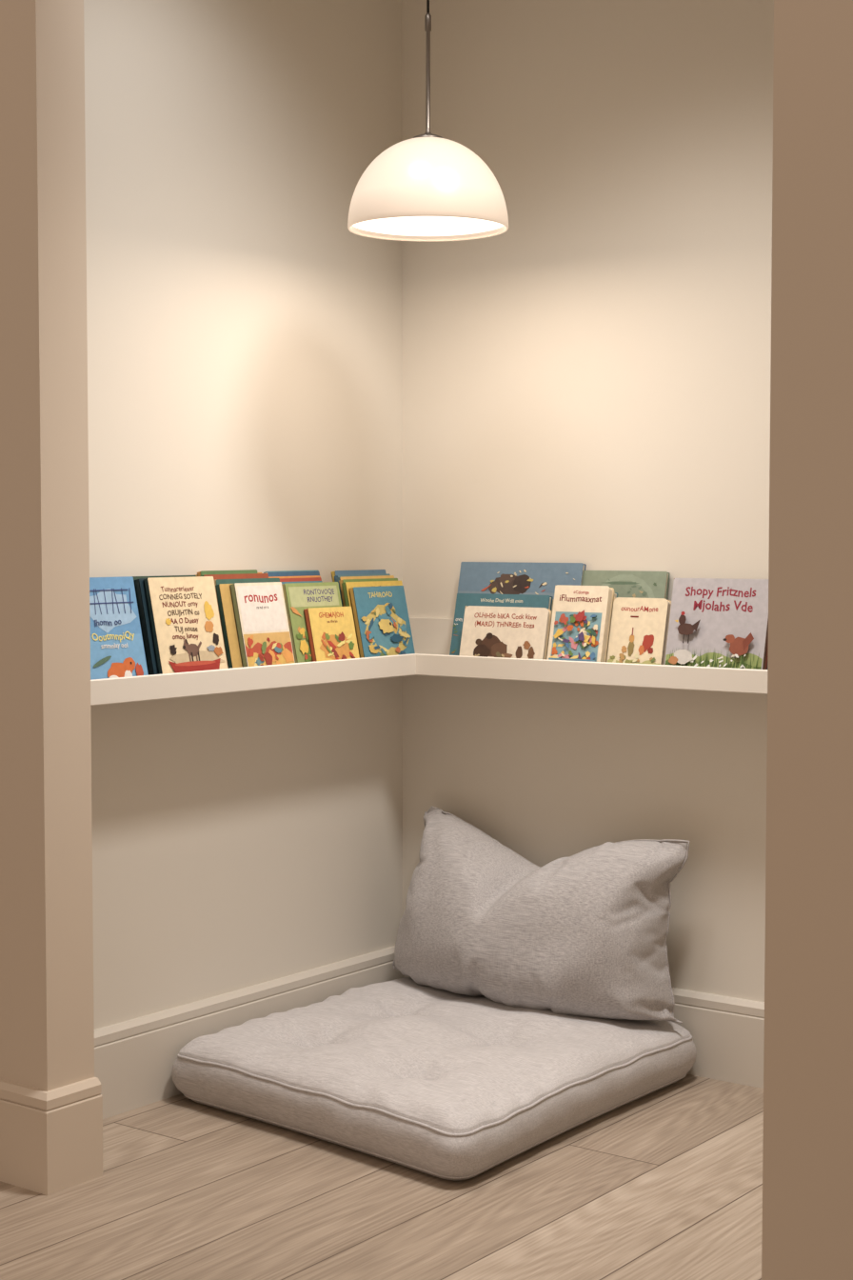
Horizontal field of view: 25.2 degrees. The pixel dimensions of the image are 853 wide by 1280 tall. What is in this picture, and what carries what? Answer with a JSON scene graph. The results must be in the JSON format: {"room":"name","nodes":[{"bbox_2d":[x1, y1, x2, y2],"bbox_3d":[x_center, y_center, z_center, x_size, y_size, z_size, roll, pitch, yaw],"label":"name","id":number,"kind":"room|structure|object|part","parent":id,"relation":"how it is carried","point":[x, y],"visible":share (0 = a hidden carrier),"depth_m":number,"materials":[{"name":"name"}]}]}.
{"room":"children's reading nook","nodes":[
{"label":"children's reading nook","id":0,"kind":"room"},
{"bbox_2d":[0,0,94,1091],"bbox_3d":[-2.040,-0.471,4.507,3.454,2.850,0.116,2,4,37],"label":"wall","id":1,"kind":"structure","parent":0,"point":[47,1023],"depth_m":3.48,"materials":[{"name":"paint"}]},
{"bbox_2d":[0,1077,103,1195],"bbox_3d":[-2.038,0.861,4.564,3.476,0.184,0.138,2,4,37],"label":"baseboard","id":2,"kind":"structure","parent":1,"relation":"attached to","point":[51,1141],"depth_m":3.51,"materials":[{"name":"paint"}]},
{"bbox_2d":[83,0,402,1029],"bbox_3d":[-0.526,-0.453,4.169,0.120,2.850,1.393,2,4,37],"label":"wall","id":3,"kind":"structure","parent":0,"point":[245,393],"depth_m":4.23,"materials":[{"name":"paint"}]},
{"bbox_2d":[94,945,404,1119],"bbox_3d":[-0.435,0.878,4.245,0.022,0.184,1.278,2,4,37],"label":"baseboard","id":4,"kind":"structure","parent":3,"relation":"attached to","point":[134,1059],"depth_m":4.11,"materials":[{"name":"paint"}]},
{"bbox_2d":[0,1074,763,1279],"bbox_3d":[-0.779,1.135,2.154,8.400,0.100,5.350,2,4,37],"label":"floor","id":5,"kind":"structure","parent":0,"point":[666,1183],"depth_m":3.42,"materials":[{"name":"brown wood"}]},
{"bbox_2d":[171,977,697,1179],"bbox_3d":[0.004,0.898,4.097,0.848,0.158,0.932,2,4,37],"label":"floor cushion","id":6,"kind":"object","parent":5,"relation":"on","point":[404,1071],"visible":0.93,"depth_m":3.89,"materials":[{"name":"fabric"}]},
{"bbox_2d":[392,804,688,1022],"bbox_3d":[0.198,0.619,4.342,0.824,0.409,0.276,2,4,37],"label":"throw pillow","id":7,"kind":"object","parent":6,"relation":"on","point":[582,933],"visible":0.99,"depth_m":4.18,"materials":[{"name":"fabric"}]},
{"bbox_2d":[401,0,774,1001],"bbox_3d":[0.669,-0.455,4.216,1.975,2.850,0.120,2,4,37],"label":"wall","id":8,"kind":"structure","parent":0,"point":[587,380],"depth_m":4.34,"materials":[{"name":"paint"}]},
{"bbox_2d":[90,617,767,705],"bbox_3d":[0.249,0.063,3.685,1.734,0.126,1.276,2,4,37],"label":"ledge shelf","id":9,"kind":"object","parent":8,"relation":"attached to","point":[431,637],"visible":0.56,"depth_m":4.14,"materials":[{"name":"paint"}]},
{"bbox_2d":[89,569,415,679],"bbox_3d":[-0.402,-0.032,4.125,0.150,0.237,1.129,2,4,37],"label":"picture books","id":10,"kind":"object","parent":9,"relation":"on","point":[206,620],"visible":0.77,"depth_m":4.07,"materials":[{"name":"multicoloured paper"}]},
{"bbox_2d":[449,561,768,669],"bbox_3d":[0.394,-0.046,4.266,0.867,0.250,0.154,2,4,37],"label":"picture books","id":11,"kind":"object","parent":9,"relation":"on","point":[568,611],"visible":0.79,"depth_m":4.23,"materials":[{"name":"multicoloured paper"}]},
{"bbox_2d":[404,975,764,1088],"bbox_3d":[0.627,0.879,4.232,1.735,0.184,0.022,2,4,37],"label":"baseboard","id":12,"kind":"structure","parent":8,"relation":"attached to","point":[728,1032],"depth_m":4.20,"materials":[{"name":"paint"}]},
{"bbox_2d":[761,0,852,1279],"bbox_3d":[1.869,-0.306,1.490,3.465,2.850,0.120,2,4,37],"label":"wall","id":13,"kind":"structure","parent":0,"point":[808,1140],"depth_m":2.47,"materials":[{"name":"paint"}]},
{"bbox_3d":[0.231,-1.896,3.553,1.975,0.100,1.580,2,4,37],"label":"ceiling","id":14,"kind":"structure","parent":0,"visible":0},
{"bbox_2d":[347,0,508,241],"bbox_3d":[0.003,-1.364,3.966,0.337,1.006,0.337,2,4,31],"label":"pendant lamp","id":15,"kind":"object","parent":14,"relation":"hanging from","point":[428,187],"visible":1,"depth_m":3.88,"materials":[{"name":"white glass"}]},
{"bbox_3d":[0.003,-0.956,3.989,0.337,0.188,0.337,2,4,37],"label":"lamp shade","id":16,"kind":"part","parent":15,"relation":"part of","materials":[{"name":"white glass"}]},
{"bbox_2d":[352,216,503,236],"bbox_3d":[0.003,-0.875,3.993,0.326,0.010,0.326,2,4,37],"label":"diffuser","id":17,"kind":"object","parent":15,"relation":"attached to","point":[363,226],"depth_m":4.00,"materials":[{"name":"white glass"}]},
{"bbox_3d":[0.003,-1.568,3.955,0.005,0.539,0.005,-3,4,-42],"label":"cord","id":18,"kind":"part","parent":15,"relation":"part of","materials":[{"name":"black plastic"}]}
]}

